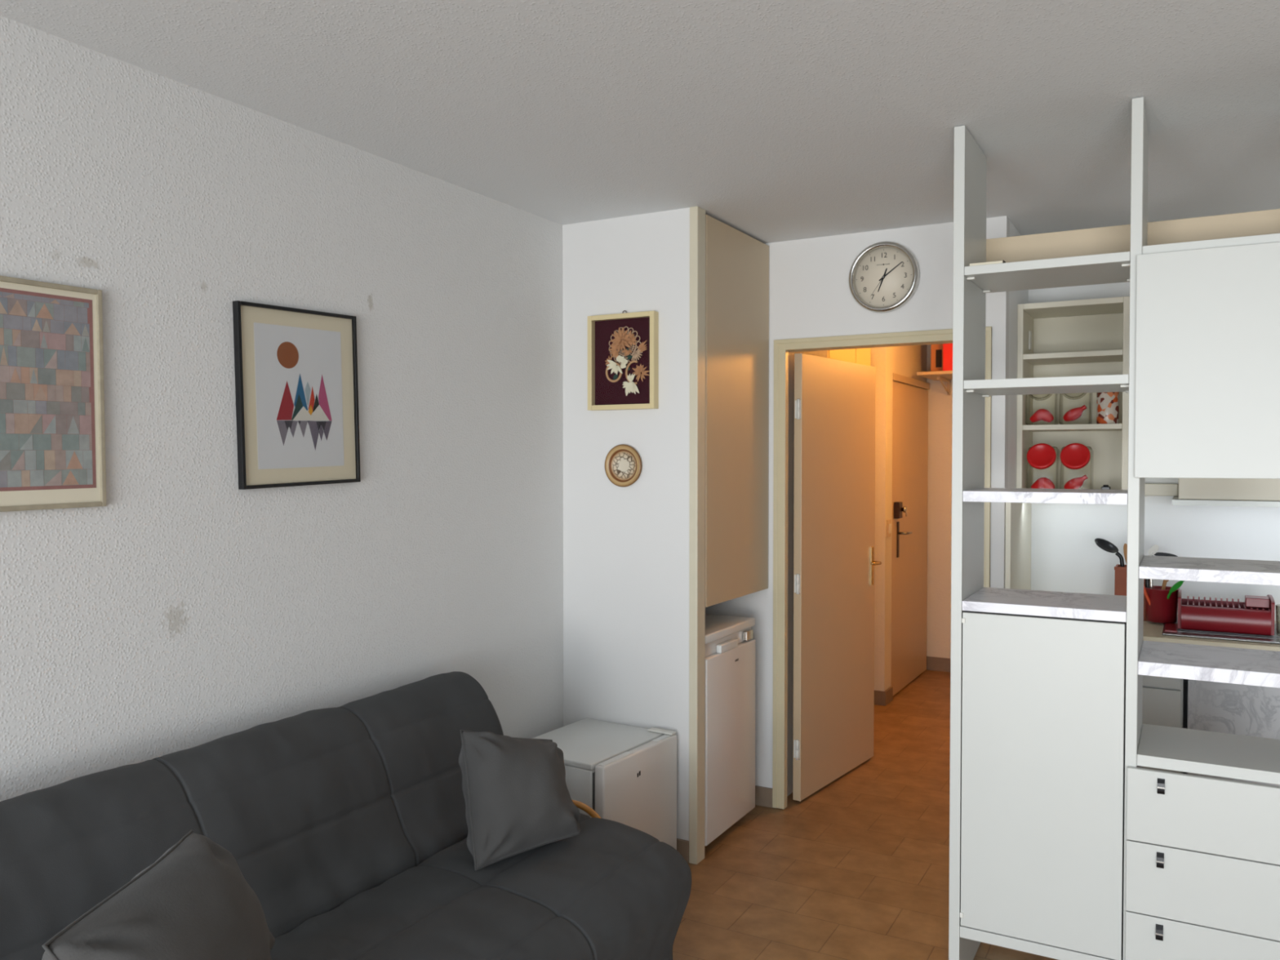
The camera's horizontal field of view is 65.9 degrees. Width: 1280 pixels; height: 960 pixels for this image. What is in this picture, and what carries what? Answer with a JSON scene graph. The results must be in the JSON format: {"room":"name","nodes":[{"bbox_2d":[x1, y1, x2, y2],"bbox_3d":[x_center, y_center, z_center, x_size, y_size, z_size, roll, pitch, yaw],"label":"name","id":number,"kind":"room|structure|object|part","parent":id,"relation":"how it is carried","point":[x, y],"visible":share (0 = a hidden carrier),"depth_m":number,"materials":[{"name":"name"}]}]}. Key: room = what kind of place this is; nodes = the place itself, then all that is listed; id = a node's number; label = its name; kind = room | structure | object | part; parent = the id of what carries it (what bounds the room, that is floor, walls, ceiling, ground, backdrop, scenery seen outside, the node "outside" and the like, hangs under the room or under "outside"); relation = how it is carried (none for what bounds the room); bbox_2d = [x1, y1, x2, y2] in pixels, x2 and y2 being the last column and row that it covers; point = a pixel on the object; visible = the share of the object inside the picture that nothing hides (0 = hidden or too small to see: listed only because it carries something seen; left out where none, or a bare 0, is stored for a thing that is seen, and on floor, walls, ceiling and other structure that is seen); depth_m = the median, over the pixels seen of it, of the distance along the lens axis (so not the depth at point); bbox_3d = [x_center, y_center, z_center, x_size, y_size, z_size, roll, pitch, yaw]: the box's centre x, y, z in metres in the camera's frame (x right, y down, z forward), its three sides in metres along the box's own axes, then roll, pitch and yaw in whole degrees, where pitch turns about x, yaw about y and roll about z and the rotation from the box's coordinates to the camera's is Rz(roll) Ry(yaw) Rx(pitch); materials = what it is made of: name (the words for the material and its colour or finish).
{"room":"living room","nodes":[
{"label":"living room","id":0,"kind":"room"},
{"bbox_2d":[0,15,563,801],"bbox_3d":[-1.592,0.259,1.855,0.100,2.500,6.680,1,1,29],"label":"wall","id":1,"kind":"structure","parent":0,"point":[191,608],"depth_m":2.68,"materials":[{"name":"paint"}]},
{"bbox_2d":[0,275,106,511],"bbox_3d":[-1.410,-0.182,2.049,0.017,0.505,0.612,1,2,29],"label":"framed poster","id":2,"kind":"object","parent":1,"relation":"attached to","point":[52,425],"visible":1,"depth_m":2.21,"materials":[{"name":"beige paper"}]},
{"bbox_2d":[232,300,360,489],"bbox_3d":[-0.972,-0.236,2.830,0.021,0.504,0.429,1,3,29],"label":"framed print","id":3,"kind":"object","parent":1,"relation":"attached to","point":[296,382],"visible":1,"depth_m":2.81,"materials":[{"name":"white paper"}]},
{"bbox_2d":[562,207,689,840],"bbox_3d":[-0.047,0.215,3.928,0.579,2.500,0.060,1,1,29],"label":"wall","id":4,"kind":"structure","parent":0,"point":[626,548],"depth_m":3.88,"materials":[{"name":"white paint"}]},
{"bbox_2d":[587,310,658,410],"bbox_3d":[-0.069,-0.470,3.868,0.300,0.387,0.039,1,1,29],"label":"flower picture","id":5,"kind":"object","parent":4,"relation":"attached to","point":[623,348],"visible":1,"depth_m":3.86,"materials":[{"name":"beige paint"}]},
{"bbox_3d":[-0.123,-0.468,3.896,0.034,0.047,0.010,1,1,29],"label":"straw flower","id":6,"kind":"part","parent":5,"relation":"part of","materials":[{"name":"white wicker"}]},
{"bbox_3d":[-0.089,-0.450,3.867,0.099,0.075,0.012,1,1,29],"label":"white flower","id":7,"kind":"part","parent":5,"relation":"part of","materials":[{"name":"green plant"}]},
{"bbox_3d":[-0.076,-0.549,3.862,0.099,0.099,0.020,1,1,29],"label":"straw flower","id":8,"kind":"part","parent":5,"relation":"part of","materials":[{"name":"orange wicker"}]},
{"bbox_3d":[-0.067,-0.525,3.860,0.130,0.115,0.012,1,1,29],"label":"straw flower","id":9,"kind":"part","parent":5,"relation":"part of","materials":[{"name":"orange wicker"}]},
{"bbox_3d":[-0.036,-0.371,3.840,0.076,0.087,0.010,1,1,29],"label":"white flower","id":10,"kind":"part","parent":5,"relation":"part of","materials":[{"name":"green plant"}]},
{"bbox_3d":[0.003,-0.415,3.824,0.078,0.070,0.015,1,1,29],"label":"straw flower","id":11,"kind":"part","parent":5,"relation":"part of","materials":[{"name":"orange wicker"}]},
{"bbox_2d":[604,444,641,487],"bbox_3d":[-0.066,-0.056,3.885,0.168,0.168,0.020,1,1,29],"label":"decorative plate","id":12,"kind":"object","parent":4,"relation":"attached to","point":[623,463],"visible":1,"depth_m":3.89,"materials":[{"name":"ceramic"}]},
{"bbox_2d":[676,838,688,863],"bbox_3d":[-0.066,1.423,3.923,0.577,0.085,0.012,1,1,29],"label":"baseboard","id":13,"kind":"structure","parent":4,"relation":"attached to","point":[682,846],"depth_m":3.79,"materials":[{"name":"tile"}]},
{"bbox_2d":[0,0,1279,243],"bbox_3d":[1.724,-1.042,1.880,5.841,0.100,10.000,1,1,29],"label":"ceiling","id":14,"kind":"structure","parent":0,"point":[777,120],"depth_m":2.55,"materials":[{"name":"white paint"}]},
{"bbox_2d":[786,344,927,796],"bbox_3d":[1.252,0.173,5.896,0.350,2.500,3.170,1,1,29],"label":"wall","id":15,"kind":"structure","parent":0,"point":[905,361],"depth_m":6.20,"materials":[{"name":"beige paint"}]},
{"bbox_2d":[826,347,871,366],"bbox_3d":[1.087,0.178,5.662,0.090,2.480,1.330,1,1,29],"label":"upper cabinet","id":16,"kind":"object","parent":15,"relation":"attached to","point":[860,356],"visible":0.02,"depth_m":5.88,"materials":[{"name":"brown wood"}]},
{"bbox_3d":[1.166,0.169,5.729,0.019,2.455,0.490,1,1,29],"label":"door","id":17,"kind":"part","parent":16,"relation":"part of","materials":[{"name":"beige"}]},
{"bbox_3d":[1.366,0.162,6.088,0.019,2.455,0.309,1,1,29],"label":"door","id":18,"kind":"part","parent":16,"relation":"part of","materials":[{"name":"beige"}]},
{"bbox_2d":[874,686,893,706],"bbox_3d":[1.500,1.370,6.309,0.186,0.090,0.172,1,1,29],"label":"baseboard","id":19,"kind":"structure","parent":15,"relation":"attached to","point":[881,698],"depth_m":6.21,"materials":[{"name":"wood"}]},
{"bbox_2d":[886,519,891,537],"bbox_3d":[1.573,0.306,6.235,0.015,0.110,0.080,1,1,29],"label":"light switch","id":20,"kind":"object","parent":15,"relation":"attached to","point":[888,522],"visible":1,"depth_m":6.21,"materials":[{"name":"beige plastic"}]},
{"bbox_2d":[891,381,928,695],"bbox_3d":[1.871,0.377,6.750,0.104,2.033,0.973,1,1,29],"label":"door","id":21,"kind":"structure","parent":15,"relation":"in","point":[909,403],"depth_m":6.72,"materials":[{"name":"beige paint"}]},
{"bbox_3d":[1.685,0.389,6.449,0.008,0.235,0.040,1,1,29],"label":"handle plate","id":22,"kind":"part","parent":21,"relation":"part of","materials":[{"name":"brown metal"}]},
{"bbox_3d":[1.707,0.203,6.382,0.036,0.064,0.040,1,1,29],"label":"lock knob","id":23,"kind":"part","parent":21,"relation":"part of","materials":[{"name":"silver metal"}]},
{"bbox_3d":[1.742,0.346,6.478,0.061,0.018,0.124,1,1,29],"label":"handle lever","id":24,"kind":"part","parent":21,"relation":"part of","materials":[{"name":"silver metal"}]},
{"bbox_2d":[705,216,1009,788],"bbox_3d":[0.755,0.207,4.316,1.602,2.500,0.076,1,1,29],"label":"wall","id":25,"kind":"structure","parent":0,"point":[810,295],"depth_m":4.19,"materials":[{"name":"white paint"}]},
{"bbox_2d":[705,214,768,607],"bbox_3d":[0.149,-0.272,4.224,0.600,1.511,0.646,1,1,29],"label":"upper cabinet","id":26,"kind":"object","parent":25,"relation":"attached to","point":[737,263],"visible":0.69,"depth_m":4.04,"materials":[{"name":"beige paint"}]},
{"bbox_2d":[755,785,773,808],"bbox_3d":[0.548,1.413,4.406,0.097,0.085,0.012,1,1,29],"label":"baseboard","id":27,"kind":"structure","parent":25,"relation":"attached to","point":[763,795],"depth_m":4.40,"materials":[{"name":"tile"}]},
{"bbox_2d":[772,326,991,808],"bbox_3d":[1.010,0.422,4.176,0.913,2.066,0.106,1,1,29],"label":"door frame","id":28,"kind":"structure","parent":25,"relation":"attached to","point":[782,348],"depth_m":4.33,"materials":[{"name":"beige paint"}]},
{"bbox_2d":[792,352,881,800],"bbox_3d":[0.945,0.431,4.751,0.161,2.008,0.850,1,1,36],"label":"door","id":29,"kind":"structure","parent":28,"relation":"in","point":[834,562],"depth_m":4.68,"materials":[{"name":"beige paint"}]},
{"bbox_3d":[1.166,0.439,5.058,0.053,0.195,0.025,1,1,36],"label":"handle plate","id":30,"kind":"part","parent":29,"relation":"part of","materials":[{"name":"gold metal"}]},
{"bbox_3d":[1.136,0.420,5.014,0.161,0.021,0.123,1,1,36],"label":"handle lever","id":31,"kind":"part","parent":29,"relation":"part of","materials":[{"name":"gold metal"}]},
{"bbox_2d":[848,241,919,313],"bbox_3d":[1.007,-0.840,4.087,0.294,0.294,0.036,1,1,29],"label":"wall clock","id":32,"kind":"object","parent":25,"relation":"attached to","point":[884,276],"visible":1,"depth_m":4.09,"materials":[{"name":"silver metal"}]},
{"bbox_2d":[672,670,1057,959],"bbox_3d":[1.724,1.557,1.935,5.841,0.100,10.000,1,1,29],"label":"floor","id":33,"kind":"structure","parent":0,"point":[857,868],"depth_m":3.75,"materials":[{"name":"tile"}]},
{"bbox_2d":[0,671,691,959],"bbox_3d":[-0.731,1.067,2.273,0.968,0.828,2.050,1,1,29],"label":"sofa","id":34,"kind":"object","parent":33,"relation":"on","point":[347,825],"visible":0.85,"depth_m":2.47,"materials":[{"name":"grey fabric"}]},
{"bbox_2d":[41,830,275,959],"bbox_3d":[-0.844,0.866,1.800,0.263,0.332,0.545,0,1,-1],"label":"cushion","id":35,"kind":"object","parent":34,"relation":"on","point":[195,901],"visible":1,"depth_m":1.73,"materials":[{"name":"grey fabric"}]},
{"bbox_3d":[-0.612,1.266,2.212,0.693,0.432,2.044,1,1,29],"label":"seat","id":36,"kind":"part","parent":34,"relation":"part of","materials":[{"name":"grey fabric"}]},
{"bbox_2d":[458,729,580,871],"bbox_3d":[-0.350,0.870,2.816,0.367,0.354,0.246,-1,2,-42],"label":"cushion","id":37,"kind":"object","parent":34,"relation":"on","point":[517,798],"visible":1,"depth_m":2.72,"materials":[{"name":"grey fabric"}]},
{"bbox_2d":[572,800,601,818],"bbox_3d":[-0.217,1.267,3.263,0.352,0.422,0.158,1,1,29],"label":"rattan basket","id":38,"kind":"object","parent":33,"relation":"on","point":[586,808],"visible":0.05,"depth_m":3.23,"materials":[{"name":"wicker"}]},
{"bbox_2d":[531,718,676,849],"bbox_3d":[-0.170,1.216,3.684,0.433,0.509,0.489,1,1,33],"label":"mini fridge","id":39,"kind":"object","parent":33,"relation":"on","point":[626,774],"visible":0.56,"depth_m":3.59,"materials":[{"name":"white metal"}]},
{"bbox_3d":[-0.007,1.206,3.578,0.042,0.464,0.487,1,1,33],"label":"door","id":40,"kind":"part","parent":39,"relation":"part of","materials":[{"name":"white metal"}]},
{"bbox_2d":[688,206,705,864],"bbox_3d":[0.219,0.218,3.780,0.035,2.500,0.072,1,1,29],"label":"post","id":41,"kind":"object","parent":33,"relation":"on","point":[697,215],"visible":1,"depth_m":3.76,"materials":[{"name":"beige paint"}]},
{"bbox_2d":[704,613,755,845],"bbox_3d":[0.134,1.028,4.185,0.568,0.864,0.500,1,1,29],"label":"refrigerator","id":42,"kind":"object","parent":33,"relation":"on","point":[730,646],"visible":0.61,"depth_m":4.03,"materials":[{"name":"white metal"}]},
{"bbox_3d":[0.355,0.674,4.016,0.024,0.034,0.170,1,1,29],"label":"handle","id":43,"kind":"part","parent":42,"relation":"part of","materials":[{"name":"white plastic"}]},
{"bbox_2d":[1004,502,1031,590],"bbox_3d":[1.598,0.771,4.172,0.020,1.378,0.584,1,1,29],"label":"end panel","id":44,"kind":"object","parent":33,"relation":"on","point":[1018,515],"visible":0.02,"depth_m":4.08,"materials":[{"name":"beige paint"}]},
{"bbox_2d":[948,97,1279,959],"bbox_3d":[1.385,0.240,2.767,0.930,2.495,0.398,1,1,29],"label":"divider","id":45,"kind":"object","parent":33,"relation":"on","point":[1063,846],"visible":1,"depth_m":2.67,"materials":[{"name":"white laminate"}]},
{"bbox_2d":[969,260,1005,266],"bbox_3d":[1.007,-0.614,2.842,0.093,0.009,0.110,1,1,29],"label":"booklet","id":46,"kind":"object","parent":45,"relation":"on","point":[1001,261],"visible":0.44,"depth_m":2.79,"materials":[{"name":"beige paper"}]},
{"bbox_3d":[1.114,1.309,2.760,0.424,0.032,0.018,1,1,29],"label":"rail","id":47,"kind":"part","parent":45,"relation":"part of","materials":[{"name":"white laminate"}]},
{"bbox_3d":[1.113,0.836,2.750,0.419,0.908,0.018,1,1,29],"label":"door","id":48,"kind":"part","parent":45,"relation":"part of","materials":[{"name":"white laminate"}]},
{"bbox_2d":[961,586,1126,622],"bbox_3d":[1.194,0.360,2.884,0.424,0.028,0.346,1,1,29],"label":"shelf","id":49,"kind":"object","parent":45,"relation":"attached to","point":[1106,607],"depth_m":2.79,"materials":[{"name":"white laminate"}]},
{"bbox_2d":[962,488,1127,505],"bbox_3d":[1.194,0.046,2.877,0.424,0.031,0.346,1,1,29],"label":"shelf","id":50,"kind":"object","parent":45,"relation":"attached to","point":[971,496],"depth_m":2.74,"materials":[{"name":"white stone"}]},
{"bbox_2d":[963,373,1128,395],"bbox_3d":[1.194,-0.273,2.870,0.424,0.025,0.346,1,1,29],"label":"shelf","id":51,"kind":"object","parent":45,"relation":"attached to","point":[972,386],"depth_m":2.77,"materials":[{"name":"white laminate"}]},
{"bbox_2d":[964,251,1130,293],"bbox_3d":[1.194,-0.597,2.864,0.424,0.025,0.346,1,1,29],"label":"shelf","id":52,"kind":"object","parent":45,"relation":"attached to","point":[1108,268],"depth_m":2.79,"materials":[{"name":"white laminate"}]},
{"bbox_3d":[1.483,-0.677,2.910,0.918,0.157,0.018,1,1,29],"label":"rail","id":53,"kind":"part","parent":45,"relation":"part of","materials":[{"name":"beige paint"}]},
{"bbox_3d":[1.358,1.185,2.581,0.017,0.040,0.012,1,1,29],"label":"handle","id":54,"kind":"part","parent":45,"relation":"part of","materials":[{"name":"black plastic"}]},
{"bbox_3d":[1.358,0.994,2.577,0.017,0.040,0.012,1,1,29],"label":"handle","id":55,"kind":"part","parent":45,"relation":"part of","materials":[{"name":"black plastic"}]},
{"bbox_3d":[1.358,0.800,2.573,0.017,0.040,0.012,1,1,29],"label":"handle","id":56,"kind":"part","parent":45,"relation":"part of","materials":[{"name":"black plastic"}]},
{"bbox_3d":[1.496,1.245,2.523,0.458,0.190,0.018,1,1,29],"label":"drawer","id":57,"kind":"part","parent":45,"relation":"part of","materials":[{"name":"white laminate"}]},
{"bbox_3d":[1.496,1.053,2.519,0.458,0.188,0.018,1,1,29],"label":"drawer","id":58,"kind":"part","parent":45,"relation":"part of","materials":[{"name":"white laminate"}]},
{"bbox_3d":[1.496,0.861,2.515,0.458,0.192,0.018,1,1,29],"label":"drawer","id":59,"kind":"part","parent":45,"relation":"part of","materials":[{"name":"white laminate"}]},
{"bbox_3d":[1.487,-0.296,2.496,0.419,0.584,0.018,1,1,29],"label":"cabinet door","id":60,"kind":"part","parent":45,"relation":"part of","materials":[{"name":"white laminate"}]},
{"bbox_2d":[1137,723,1279,784],"bbox_3d":[1.585,0.742,2.671,0.416,0.030,0.351,1,1,29],"label":"shelf","id":61,"kind":"object","parent":45,"relation":"attached to","point":[1240,757],"depth_m":2.61,"materials":[{"name":"white laminate"}]},
{"bbox_2d":[1137,640,1279,688],"bbox_3d":[1.586,0.498,2.668,0.416,0.036,0.346,1,1,29],"label":"shelf","id":62,"kind":"object","parent":45,"relation":"attached to","point":[1242,666],"depth_m":2.60,"materials":[{"name":"white stone"}]},
{"bbox_2d":[1138,555,1279,586],"bbox_3d":[1.586,0.244,2.663,0.416,0.032,0.346,1,1,29],"label":"shelf","id":63,"kind":"object","parent":45,"relation":"attached to","point":[1263,572],"depth_m":2.58,"materials":[{"name":"white stone"}]},
{"bbox_2d":[1142,233,1279,253],"bbox_3d":[1.586,-0.604,2.645,0.416,0.024,0.346,1,1,29],"label":"shelf","id":64,"kind":"object","parent":45,"relation":"attached to","point":[1273,237],"depth_m":2.52,"materials":[{"name":"white laminate"}]},
{"bbox_2d":[1142,675,1183,773],"bbox_3d":[1.866,1.032,4.016,0.600,0.863,0.568,1,1,29],"label":"base cabinet","id":65,"kind":"object","parent":33,"relation":"on","point":[1162,697],"visible":0.18,"depth_m":3.65,"materials":[{"name":"white laminate"}]},
{"bbox_3d":[1.730,0.689,3.769,0.591,0.152,0.018,1,1,29],"label":"drawer","id":66,"kind":"part","parent":65,"relation":"part of","materials":[{"name":"white laminate"}]},
{"bbox_2d":[1186,679,1279,786],"bbox_3d":[2.665,1.041,3.570,1.200,0.863,0.568,1,1,29],"label":"base cabinet","id":67,"kind":"object","parent":33,"relation":"on","point":[1249,710],"visible":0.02,"depth_m":3.54,"materials":[{"name":"grey stone"}]},
{"bbox_2d":[1142,614,1279,651],"bbox_3d":[3.347,0.600,3.161,4.015,0.032,0.639,1,1,29],"label":"countertop","id":68,"kind":"structure","parent":67,"relation":"on","point":[1153,631],"depth_m":3.56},
{"bbox_2d":[1114,564,1147,621],"bbox_3d":[2.014,0.459,4.039,0.128,0.213,0.112,1,1,29],"label":"utensil holder","id":69,"kind":"object","parent":68,"relation":"on","point":[1120,583],"visible":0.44,"depth_m":4.01,"materials":[{"name":"red wood"}]},
{"bbox_2d":[1094,537,1124,567],"bbox_3d":[1.953,0.390,4.065,0.148,0.294,0.067,1,1,29],"label":"ladle","id":70,"kind":"object","parent":69,"relation":"in","point":[1104,544],"visible":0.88,"depth_m":4.08,"materials":[{"name":"black plastic"}]},
{"bbox_3d":[1.989,0.416,4.053,0.072,0.242,0.016,1,1,29],"label":"handle","id":71,"kind":"part","parent":70,"relation":"part of","materials":[{"name":"black plastic"}]},
{"bbox_2d":[1123,543,1127,566],"bbox_3d":[2.004,0.398,4.035,0.053,0.277,0.016,0,1,7],"label":"wooden spoon","id":72,"kind":"object","parent":69,"relation":"in","point":[1125,546],"visible":0.3,"depth_m":4.03,"materials":[{"name":"brown wood"}]},
{"bbox_2d":[1148,544,1159,555],"bbox_3d":[2.064,0.399,3.998,0.065,0.276,0.012,1,1,29],"label":"spoon","id":73,"kind":"object","parent":69,"relation":"in","point":[1153,549],"visible":0.44,"depth_m":3.99,"materials":[{"name":"white plastic"}]},
{"bbox_2d":[1151,552,1177,556],"bbox_3d":[2.108,0.415,3.999,0.123,0.243,0.012,1,1,29],"label":"skimmer","id":74,"kind":"object","parent":69,"relation":"in","point":[1156,553],"visible":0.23,"depth_m":3.99,"materials":[{"name":"black plastic"}]},
{"bbox_2d":[1144,586,1179,623],"bbox_3d":[2.065,0.493,3.909,0.126,0.133,0.126,1,1,29],"label":"pot","id":75,"kind":"object","parent":68,"relation":"on","point":[1161,609],"visible":0.89,"depth_m":3.86,"materials":[{"name":"red ceramic"}]},
{"bbox_2d":[1143,584,1150,605],"bbox_3d":[1.996,0.446,3.898,0.084,0.172,0.016,0,1,14],"label":"serving spoon","id":76,"kind":"object","parent":75,"relation":"in","point":[1145,593],"visible":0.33,"depth_m":3.89,"materials":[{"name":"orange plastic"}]},
{"bbox_2d":[1144,578,1149,588],"bbox_3d":[2.026,0.444,3.940,0.020,0.171,0.024,0,1,7],"label":"knife","id":77,"kind":"object","parent":75,"relation":"in","point":[1147,580],"visible":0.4,"depth_m":3.94,"materials":[{"name":"black plastic"}]},
{"bbox_2d":[1149,578,1153,588],"bbox_3d":[2.030,0.445,3.915,0.020,0.170,0.012,0,1,10],"label":"whisk","id":78,"kind":"object","parent":75,"relation":"in","point":[1150,580],"visible":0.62,"depth_m":3.91,"materials":[{"name":"silver metal"}]},
{"bbox_2d":[1161,579,1168,589],"bbox_3d":[2.091,0.431,3.936,0.065,0.200,0.021,0,1,-4],"label":"wooden spatula","id":79,"kind":"object","parent":75,"relation":"in","point":[1164,583],"visible":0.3,"depth_m":3.93,"materials":[{"name":"brown wood"}]},
{"bbox_2d":[1167,580,1184,599],"bbox_3d":[2.069,0.453,3.839,0.025,0.161,0.115,-1,1,-23],"label":"spatula","id":80,"kind":"object","parent":75,"relation":"in","point":[1179,584],"visible":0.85,"depth_m":3.82,"materials":[{"name":"green plastic"}]},
{"bbox_2d":[1162,616,1279,644],"bbox_3d":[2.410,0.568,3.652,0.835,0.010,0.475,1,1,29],"label":"sink","id":81,"kind":"object","parent":68,"relation":"in","point":[1275,639],"visible":0.29,"depth_m":3.60,"materials":[{"name":"silver metal"}]},
{"bbox_2d":[1164,589,1275,635],"bbox_3d":[2.177,0.496,3.718,0.348,0.134,0.315,1,1,29],"label":"dish rack","id":82,"kind":"object","parent":81,"relation":"on","point":[1255,615],"visible":1,"depth_m":3.63,"materials":[{"name":"red plastic"}]},
{"bbox_2d":[1164,623,1177,632],"bbox_3d":[2.008,0.559,3.731,0.042,0.008,0.170,1,1,29],"label":"drip tray","id":83,"kind":"object","parent":82,"relation":"on","point":[1171,628],"depth_m":3.70,"materials":[{"name":"red plastic"}]},
{"bbox_3d":[2.081,0.491,3.807,0.010,0.128,0.253,1,1,29],"label":"plate","id":84,"kind":"part","parent":82,"relation":"part of","materials":[{"name":"red ceramic"}]},
{"bbox_2d":[1181,604,1271,635],"bbox_3d":[2.205,0.514,3.726,0.284,0.090,0.265,1,1,29],"label":"tray","id":85,"kind":"object","parent":82,"relation":"on","point":[1237,619],"depth_m":3.62,"materials":[{"name":"red plastic"}]},
{"bbox_3d":[2.340,0.494,3.663,0.010,0.128,0.253,1,1,29],"label":"plate","id":86,"kind":"part","parent":82,"relation":"part of","materials":[{"name":"red plastic"}]},
{"bbox_2d":[1275,604,1279,635],"bbox_3d":[2.342,0.510,3.572,0.074,0.110,0.074,1,1,29],"label":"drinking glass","id":87,"kind":"object","parent":81,"relation":"on","point":[1276,605],"visible":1,"depth_m":3.58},
{"bbox_2d":[926,344,952,658],"bbox_3d":[2.468,0.148,7.090,1.311,2.500,0.100,1,1,29],"label":"wall","id":88,"kind":"structure","parent":0,"point":[940,404],"depth_m":7.20,"materials":[{"name":"beige paint"}]},
{"bbox_2d":[893,370,952,395],"bbox_3d":[2.263,-0.666,6.544,0.944,0.131,1.017,1,1,29],"label":"wall shelf","id":89,"kind":"object","parent":88,"relation":"attached to","point":[941,375],"visible":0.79,"depth_m":6.78,"materials":[{"name":"beige paint"}]},
{"bbox_2d":[930,343,942,371],"bbox_3d":[2.125,-0.879,6.925,0.100,0.278,0.305,1,1,29],"label":"cardboard box","id":90,"kind":"object","parent":89,"relation":"on","point":[936,350],"visible":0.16,"depth_m":6.80,"materials":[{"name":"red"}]},
{"bbox_2d":[942,343,952,370],"bbox_3d":[2.275,-0.896,6.763,0.320,0.318,0.390,1,1,29],"label":"storage box","id":91,"kind":"object","parent":89,"relation":"on","point":[947,348],"visible":0.05,"depth_m":6.66,"materials":[{"name":"red"}]},
{"bbox_2d":[925,656,951,672],"bbox_3d":[2.513,1.350,7.026,0.945,0.100,0.012,1,1,29],"label":"baseboard","id":92,"kind":"structure","parent":88,"relation":"attached to","point":[935,664],"depth_m":7.21,"materials":[{"name":"wood"}]},
{"bbox_2d":[1007,220,1028,488],"bbox_3d":[2.201,0.184,5.367,0.100,2.500,3.170,1,1,29],"label":"wall","id":93,"kind":"structure","parent":0,"point":[1015,297],"depth_m":4.05,"materials":[{"name":"white paint"}]},
{"bbox_2d":[1028,281,1279,773],"bbox_3d":[3.519,0.224,3.482,4.039,2.500,0.100,1,1,29],"label":"wall","id":94,"kind":"structure","parent":0,"point":[1066,557],"depth_m":4.21,"materials":[{"name":"white paint"}]},
{"bbox_2d":[1016,296,1129,489],"bbox_3d":[1.838,-0.328,4.169,0.420,0.815,0.314,1,1,29],"label":"upper cabinet","id":95,"kind":"object","parent":94,"relation":"attached to","point":[1091,344],"visible":0.64,"depth_m":4.25,"materials":[{"name":"beige paint"}]},
{"bbox_3d":[1.689,-0.603,4.273,0.007,0.080,0.040,1,1,29],"label":"hinge plate","id":96,"kind":"part","parent":95,"relation":"part of","materials":[{"name":"white metal"}]},
{"bbox_2d":[1025,393,1058,425],"bbox_3d":[1.703,-0.331,4.182,0.116,0.199,0.156,1,1,29],"label":"storage jar","id":97,"kind":"object","parent":95,"relation":"on","point":[1044,415],"visible":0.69,"depth_m":4.15,"materials":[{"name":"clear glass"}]},
{"bbox_2d":[1026,443,1059,488],"bbox_3d":[1.705,-0.049,4.177,0.116,0.212,0.173,1,1,29],"label":"storage jar","id":98,"kind":"object","parent":95,"relation":"on","point":[1040,455],"visible":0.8,"depth_m":4.13,"materials":[{"name":"clear glass"}]},
{"bbox_3d":[1.678,-0.099,4.128,0.114,0.109,0.063,1,1,29],"label":"lid","id":99,"kind":"part","parent":98,"relation":"part of","materials":[{"name":"red plastic"}]},
{"bbox_2d":[1022,423,1122,431],"bbox_3d":[1.837,-0.220,4.169,0.375,0.021,0.304,1,1,29],"label":"shelf","id":100,"kind":"object","parent":95,"relation":"attached to","point":[1032,427],"depth_m":4.08,"materials":[{"name":"beige paint"}]},
{"bbox_2d":[1022,349,1123,365],"bbox_3d":[1.837,-0.515,4.163,0.375,0.021,0.304,1,1,29],"label":"shelf","id":101,"kind":"object","parent":95,"relation":"attached to","point":[1103,357],"depth_m":4.11,"materials":[{"name":"beige paint"}]},
{"bbox_2d":[1058,392,1092,424],"bbox_3d":[1.818,-0.330,4.118,0.116,0.199,0.156,1,1,29],"label":"storage jar","id":102,"kind":"object","parent":95,"relation":"on","point":[1073,414],"visible":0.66,"depth_m":4.08,"materials":[{"name":"clear glass"}]},
{"bbox_2d":[1059,443,1093,488],"bbox_3d":[1.819,-0.048,4.114,0.116,0.212,0.173,1,1,29],"label":"storage jar","id":103,"kind":"object","parent":95,"relation":"on","point":[1073,455],"visible":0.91,"depth_m":4.07,"materials":[{"name":"clear glass"}]},
{"bbox_3d":[1.792,-0.098,4.065,0.114,0.109,0.063,1,1,29],"label":"lid","id":104,"kind":"part","parent":103,"relation":"part of","materials":[{"name":"red plastic"}]},
{"bbox_2d":[1101,484,1111,489],"bbox_3d":[1.907,0.040,4.042,0.033,0.040,0.035,1,1,29],"label":"pot","id":105,"kind":"object","parent":95,"relation":"on","point":[1105,486],"visible":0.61,"depth_m":4.03,"materials":[{"name":"black metal"}]},
{"bbox_2d":[1096,391,1119,423],"bbox_3d":[1.912,-0.318,4.035,0.085,0.180,0.085,1,1,29],"label":"tin","id":106,"kind":"object","parent":95,"relation":"on","point":[1108,402],"visible":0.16,"depth_m":4.00,"materials":[{"name":"multicoloured metal"}]},
{"bbox_2d":[1144,483,1177,496],"bbox_3d":[2.163,0.040,4.148,0.171,0.050,0.049,1,1,29],"label":"wall rail","id":107,"kind":"object","parent":94,"relation":"attached to","point":[1150,489],"visible":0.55,"depth_m":4.12,"materials":[{"name":"beige wood"}]},
{"bbox_2d":[1172,478,1279,506],"bbox_3d":[2.422,-0.012,3.790,0.660,0.240,0.418,1,1,29],"label":"range hood","id":108,"kind":"object","parent":94,"relation":"attached to","point":[1241,492],"visible":0.51,"depth_m":3.69,"materials":[{"name":"beige metal"}]}
]}

